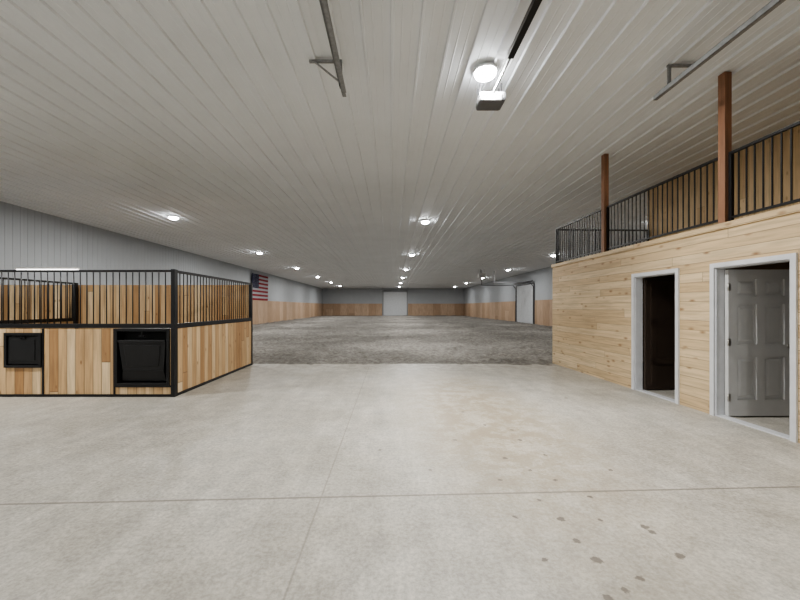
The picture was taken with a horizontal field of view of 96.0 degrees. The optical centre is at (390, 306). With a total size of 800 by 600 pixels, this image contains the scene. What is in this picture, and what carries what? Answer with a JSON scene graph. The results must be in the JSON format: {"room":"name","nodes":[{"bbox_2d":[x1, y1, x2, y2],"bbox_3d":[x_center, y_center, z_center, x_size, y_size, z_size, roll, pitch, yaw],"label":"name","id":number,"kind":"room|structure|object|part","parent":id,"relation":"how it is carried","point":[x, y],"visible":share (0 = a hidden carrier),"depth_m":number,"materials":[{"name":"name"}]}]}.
{"room":"horse barn","nodes":[
{"label":"horse barn","id":0,"kind":"room"},
{"bbox_2d":[0,201,322,303],"bbox_3d":[-11.714,-0.835,28.250,0.052,4.670,66.500,0,0,0],"label":"wall","id":1,"kind":"structure","parent":0,"point":[29,238],"depth_m":14.30,"materials":[{"name":"metal"}]},
{"bbox_2d":[15,268,79,269],"bbox_3d":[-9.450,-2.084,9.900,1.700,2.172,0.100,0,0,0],"label":"tube light","id":2,"kind":"object","parent":1,"relation":"attached to","point":[15,268],"visible":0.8,"depth_m":9.88,"materials":[{"name":"white paint"}]},
{"bbox_2d":[252,273,267,300],"bbox_3d":[-11.569,-1.715,31.875,0.067,2.250,3.950,0,0,0],"label":"flag","id":3,"kind":"object","parent":1,"relation":"attached to","point":[260,283],"visible":0.98,"depth_m":31.86,"materials":[{"name":"multicoloured fabric"}]},
{"bbox_2d":[253,300,322,323],"bbox_3d":[-11.630,0.460,35.540,0.100,2.080,51.880,0,0,0],"label":"panelling","id":4,"kind":"object","parent":1,"relation":"attached to","point":[263,311],"visible":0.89,"depth_m":38.42,"materials":[{"name":"brown wood"}]},
{"bbox_2d":[323,288,463,315],"bbox_3d":[0.400,-0.835,61.510,24.200,4.670,0.060,0,0,0],"label":"wall","id":5,"kind":"structure","parent":0,"point":[330,295],"depth_m":61.50,"materials":[{"name":"metal"}]},
{"bbox_2d":[323,304,381,315],"bbox_3d":[-6.535,0.460,61.430,10.070,2.080,0.100,0,0,0],"label":"panelling","id":6,"kind":"object","parent":5,"relation":"attached to","point":[328,309],"visible":1,"depth_m":61.38,"materials":[{"name":"brown wood"}]},
{"bbox_2d":[383,290,407,315],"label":"door","id":7,"kind":"structure","parent":5,"relation":"in","point":[394,301],"depth_m":61.43,"materials":[{"name":"paint"}]},
{"bbox_2d":[408,304,463,315],"bbox_3d":[7.635,0.460,61.430,9.470,2.080,0.100,0,0,0],"label":"panelling","id":8,"kind":"object","parent":5,"relation":"attached to","point":[413,309],"visible":0.93,"depth_m":61.38,"materials":[{"name":"brown wood"}]},
{"bbox_2d":[0,0,799,288],"bbox_3d":[0.400,-3.174,28.250,24.200,0.072,66.500,0,0,0],"label":"ceiling","id":9,"kind":"structure","parent":0,"point":[125,117],"depth_m":6.09,"materials":[{"name":"metal"}]},
{"bbox_2d":[168,215,178,219],"bbox_3d":[-7.550,-3.087,12.500,0.320,0.106,0.320,0,0,0],"label":"ceiling light","id":10,"kind":"object","parent":9,"relation":"attached to","point":[170,216],"visible":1,"depth_m":12.41,"materials":[{"name":"white plastic"}]},
{"bbox_2d":[309,0,345,96],"bbox_3d":[-0.818,-2.968,-0.085,0.445,0.336,9.770,0,0,0],"label":"door track","id":11,"kind":"object","parent":9,"relation":"hanging from","point":[337,62],"visible":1,"depth_m":4.04,"materials":[{"name":"metal"}]},
{"bbox_2d":[421,220,429,223],"bbox_3d":[1.250,-3.087,13.130,0.320,0.106,0.320,0,0,0],"label":"ceiling light","id":12,"kind":"object","parent":9,"relation":"attached to","point":[422,221],"visible":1,"depth_m":13.03,"materials":[{"name":"white plastic"}]},
{"bbox_2d":[477,269,485,277],"bbox_3d":[7.600,-2.805,30.185,0.600,0.710,0.530,0,0,0],"label":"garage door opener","id":13,"kind":"object","parent":9,"relation":"hanging from","point":[479,275],"visible":1,"depth_m":29.95,"materials":[{"name":"grey metal"}]},
{"bbox_2d":[473,62,497,81],"bbox_3d":[1.250,-3.087,4.770,0.320,0.106,0.320,0,0,0],"label":"ceiling light","id":14,"kind":"object","parent":9,"relation":"attached to","point":[483,72],"visible":1,"depth_m":4.69,"materials":[{"name":"white plastic"}]},
{"bbox_2d":[476,0,541,110],"bbox_3d":[1.400,-2.980,0.145,0.360,0.320,10.150,0,0,0],"label":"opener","id":15,"kind":"object","parent":9,"relation":"attached to","point":[486,101],"visible":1,"depth_m":4.61,"materials":[{"name":"black metal"}]},
{"bbox_3d":[1.400,-2.895,5.070,0.360,0.130,0.300,0,0,0],"label":"motor casing","id":16,"kind":"part","parent":15,"relation":"part of","materials":[{"name":"white plastic"}]},
{"bbox_2d":[485,93,501,100],"bbox_3d":[1.400,-2.870,4.920,0.240,0.100,0.040,0,0,0],"label":"light","id":17,"kind":"object","parent":15,"relation":"attached to","point":[488,96],"depth_m":4.90,"materials":[{"name":"white plastic"}]},
{"bbox_3d":[1.400,-2.940,-0.355,0.070,0.060,9.150,0,0,0],"label":"opener rail","id":18,"kind":"part","parent":15,"relation":"part of","materials":[{"name":"black metal"}]},
{"bbox_2d":[653,0,785,99],"bbox_3d":[3.777,-2.968,-0.045,0.445,0.336,9.850,0,0,0],"label":"door track","id":19,"kind":"object","parent":9,"relation":"hanging from","point":[772,4],"visible":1,"depth_m":3.97,"materials":[{"name":"metal"}]},
{"bbox_2d":[0,364,799,599],"bbox_3d":[0.400,1.560,2.250,24.200,0.120,14.500,0,0,0],"label":"floor","id":20,"kind":"structure","parent":0,"point":[255,481],"depth_m":2.94,"materials":[{"name":"concrete"}]},
{"bbox_2d":[0,269,252,396],"bbox_3d":[-7.575,0.435,7.660,7.950,2.130,3.420,0,0,0],"label":"stall","id":21,"kind":"object","parent":20,"relation":"on","point":[74,340],"visible":1,"depth_m":6.03,"materials":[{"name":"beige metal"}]},
{"bbox_3d":[-6.130,0.720,6.005,0.500,0.460,0.030,0,0,0],"label":"feed door","id":22,"kind":"part","parent":21,"relation":"part of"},
{"bbox_3d":[-8.110,0.440,7.680,0.100,2.120,3.200,0,0,0],"label":"partition panel","id":23,"kind":"part","parent":21,"relation":"part of","materials":[{"name":"brown wood"}]},
{"bbox_3d":[-4.145,0.897,6.019,0.790,0.695,0.099,0,0,0],"label":"feed door","id":24,"kind":"part","parent":21,"relation":"part of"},
{"bbox_3d":[-3.635,0.440,7.725,0.070,2.120,3.290,0,0,0],"label":"panel","id":25,"kind":"part","parent":21,"relation":"part of","materials":[{"name":"beige wood"}]},
{"bbox_2d":[253,315,643,364],"bbox_3d":[0.400,1.472,35.350,24.200,0.221,52.300,0,0,0],"label":"floor","id":26,"kind":"structure","parent":0,"point":[404,339],"depth_m":15.27,"materials":[{"name":"grey sand"}]},
{"bbox_2d":[464,267,552,322],"bbox_3d":[12.514,-0.835,28.250,0.052,4.670,66.500,0,0,0],"label":"wall","id":27,"kind":"structure","parent":0,"point":[542,278],"depth_m":37.66,"materials":[{"name":"metal"}]},
{"bbox_2d":[464,301,514,320],"bbox_3d":[12.430,0.460,48.740,0.100,2.080,25.480,0,0,0],"label":"panelling","id":28,"kind":"object","parent":27,"relation":"attached to","point":[490,310],"visible":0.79,"depth_m":43.91,"materials":[{"name":"brown wood"}]},
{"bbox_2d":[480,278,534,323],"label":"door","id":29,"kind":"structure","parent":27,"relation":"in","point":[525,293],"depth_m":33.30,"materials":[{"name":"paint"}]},
{"bbox_3d":[12.463,-0.270,33.500,0.075,3.500,4.300,0,0,0],"label":"panel","id":30,"kind":"part","parent":29,"relation":"part of","materials":[{"name":"paint"}]},
{"bbox_3d":[12.450,-0.320,33.500,0.100,3.600,4.500,0,0,0],"label":"frame","id":31,"kind":"part","parent":29,"relation":"part of","materials":[{"name":"metal"}]},
{"bbox_2d":[535,299,552,325],"bbox_3d":[12.430,0.460,20.450,0.100,2.080,21.100,0,0,0],"label":"panelling","id":32,"kind":"object","parent":27,"relation":"attached to","point":[543,308],"visible":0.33,"depth_m":29.03,"materials":[{"name":"brown wood"}]},
{"bbox_2d":[643,275,672,362],"bbox_3d":[8.179,0.200,9.690,7.480,2.600,0.121,0,0,-2],"label":"wall","id":33,"kind":"structure","parent":0,"point":[665,276],"depth_m":9.58,"materials":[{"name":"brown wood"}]},
{"bbox_2d":[553,212,799,442],"bbox_3d":[4.609,0.200,2.453,0.124,2.600,14.360,0,0,-2],"label":"wall","id":34,"kind":"structure","parent":0,"point":[592,297],"depth_m":6.04,"materials":[{"name":"brown wood"}]},
{"bbox_2d":[558,229,648,262],"bbox_3d":[5.665,-1.600,9.610,2.470,0.940,0.041,0,0,-2],"label":"railing","id":35,"kind":"object","parent":34,"relation":"on","point":[559,229],"visible":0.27,"depth_m":9.60,"materials":[{"name":"black metal"}]},
{"bbox_3d":[4.451,-1.583,9.571,0.040,0.905,0.040,0,0,-2],"label":"rail post","id":36,"kind":"part","parent":35,"relation":"part of","materials":[{"name":"black metal"}]},
{"bbox_3d":[5.665,-2.053,9.610,2.470,0.035,0.040,0,0,-2],"label":"rail","id":37,"kind":"part","parent":35,"relation":"part of","materials":[{"name":"black metal"}]},
{"bbox_2d":[631,268,679,403],"bbox_3d":[4.486,0.450,6.066,0.155,2.100,1.030,0,0,-2],"label":"door frame","id":38,"kind":"structure","parent":34,"relation":"attached to","point":[636,279],"depth_m":6.50,"materials":[{"name":"white wood"}]},
{"bbox_2d":[644,278,674,389],"bbox_3d":[4.991,0.480,6.465,0.860,2.000,0.115,0,0,-4],"label":"door","id":39,"kind":"structure","parent":34,"relation":"in","point":[659,293],"depth_m":6.47,"materials":[{"name":"brown wood"}]},
{"bbox_2d":[551,204,799,267],"bbox_3d":[4.636,-1.090,2.464,0.226,0.080,14.380,0,0,-2],"label":"trim","id":40,"kind":"structure","parent":34,"relation":"attached to","point":[795,208],"depth_m":5.16,"materials":[{"name":"brown wood"}]},
{"bbox_2d":[555,209,600,263],"bbox_3d":[4.414,-1.600,8.532,0.042,0.940,2.035,0,0,-2],"label":"railing","id":41,"kind":"object","parent":40,"relation":"on","point":[557,260],"visible":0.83,"depth_m":8.57,"materials":[{"name":"black metal"}]},
{"bbox_3d":[4.382,-1.583,9.529,0.040,0.905,0.040,0,0,-2],"label":"rail post","id":42,"kind":"part","parent":41,"relation":"part of","materials":[{"name":"black metal"}]},
{"bbox_3d":[4.414,-2.053,8.532,0.040,0.035,2.035,0,0,-2],"label":"rail","id":43,"kind":"part","parent":41,"relation":"part of","materials":[{"name":"black metal"}]},
{"bbox_3d":[4.414,-1.194,8.532,0.032,0.028,2.035,0,0,-2],"label":"rail","id":44,"kind":"part","parent":41,"relation":"part of","materials":[{"name":"black metal"}]},
{"bbox_2d":[601,154,608,251],"bbox_3d":[4.434,-2.143,7.460,0.100,2.025,0.100,0,0,-2],"label":"wooden post","id":45,"kind":"object","parent":40,"relation":"on","point":[605,157],"visible":0.76,"depth_m":7.41,"materials":[{"name":"brown wood"}]},
{"bbox_2d":[606,157,717,250],"bbox_3d":[4.490,-1.600,6.166,0.041,0.940,2.480,0,0,-2],"label":"railing","id":46,"kind":"object","parent":40,"relation":"on","point":[713,161],"visible":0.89,"depth_m":5.85,"materials":[{"name":"black metal"}]},
{"bbox_3d":[4.451,-1.583,7.385,0.040,0.905,0.040,0,0,-2],"label":"rail post","id":47,"kind":"part","parent":46,"relation":"part of","materials":[{"name":"black metal"}]},
{"bbox_3d":[4.490,-2.053,6.166,0.040,0.035,2.480,0,0,-2],"label":"rail","id":48,"kind":"part","parent":46,"relation":"part of","materials":[{"name":"black metal"}]},
{"bbox_3d":[4.490,-1.194,6.166,0.032,0.028,2.480,0,0,-2],"label":"rail","id":49,"kind":"part","parent":46,"relation":"part of","materials":[{"name":"black metal"}]},
{"bbox_2d":[718,72,731,223],"bbox_3d":[4.516,-2.143,4.871,0.100,2.025,0.100,0,0,-2],"label":"wooden post","id":50,"kind":"object","parent":40,"relation":"on","point":[724,79],"visible":0.76,"depth_m":4.82,"materials":[{"name":"brown wood"}]},
{"bbox_2d":[728,121,799,220],"bbox_3d":[4.598,-1.600,2.795,0.041,0.940,4.045,0,0,-2],"label":"railing","id":51,"kind":"object","parent":40,"relation":"on","point":[731,216],"visible":0.98,"depth_m":4.46,"materials":[{"name":"black metal"}]},
{"bbox_3d":[4.534,-1.583,4.796,0.040,0.905,0.040,0,0,-2],"label":"rail post","id":52,"kind":"part","parent":51,"relation":"part of","materials":[{"name":"black metal"}]},
{"bbox_3d":[4.598,-2.053,2.795,0.040,0.035,4.045,0,0,-2],"label":"rail","id":53,"kind":"part","parent":51,"relation":"part of","materials":[{"name":"black metal"}]},
{"bbox_3d":[4.598,-1.194,2.795,0.032,0.028,4.045,0,0,-2],"label":"rail","id":54,"kind":"part","parent":51,"relation":"part of","materials":[{"name":"black metal"}]},
{"bbox_2d":[710,253,797,442],"bbox_3d":[4.535,0.450,4.501,0.155,2.100,1.040,0,0,-2],"label":"door frame","id":55,"kind":"structure","parent":34,"relation":"attached to","point":[717,270],"depth_m":4.95,"materials":[{"name":"white wood"}]},
{"bbox_2d":[725,269,789,415],"bbox_3d":[5.017,0.485,4.915,0.907,1.990,0.170,0,0,0],"label":"door","id":56,"kind":"structure","parent":34,"relation":"in","point":[757,301],"depth_m":4.89,"materials":[{"name":"paint"}]},
{"bbox_2d":[647,125,799,240],"bbox_3d":[9.646,-2.125,2.614,5.000,2.050,14.360,0,0,-2],"label":"wall","id":57,"kind":"structure","parent":0,"point":[796,130],"depth_m":7.19,"materials":[{"name":"brown wood"}]},
{"bbox_2d":[726,262,789,269],"bbox_3d":[6.118,0.260,5.322,3.080,2.480,0.081,0,0,-2],"label":"wall","id":58,"kind":"structure","parent":0,"point":[785,265],"depth_m":5.26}
]}

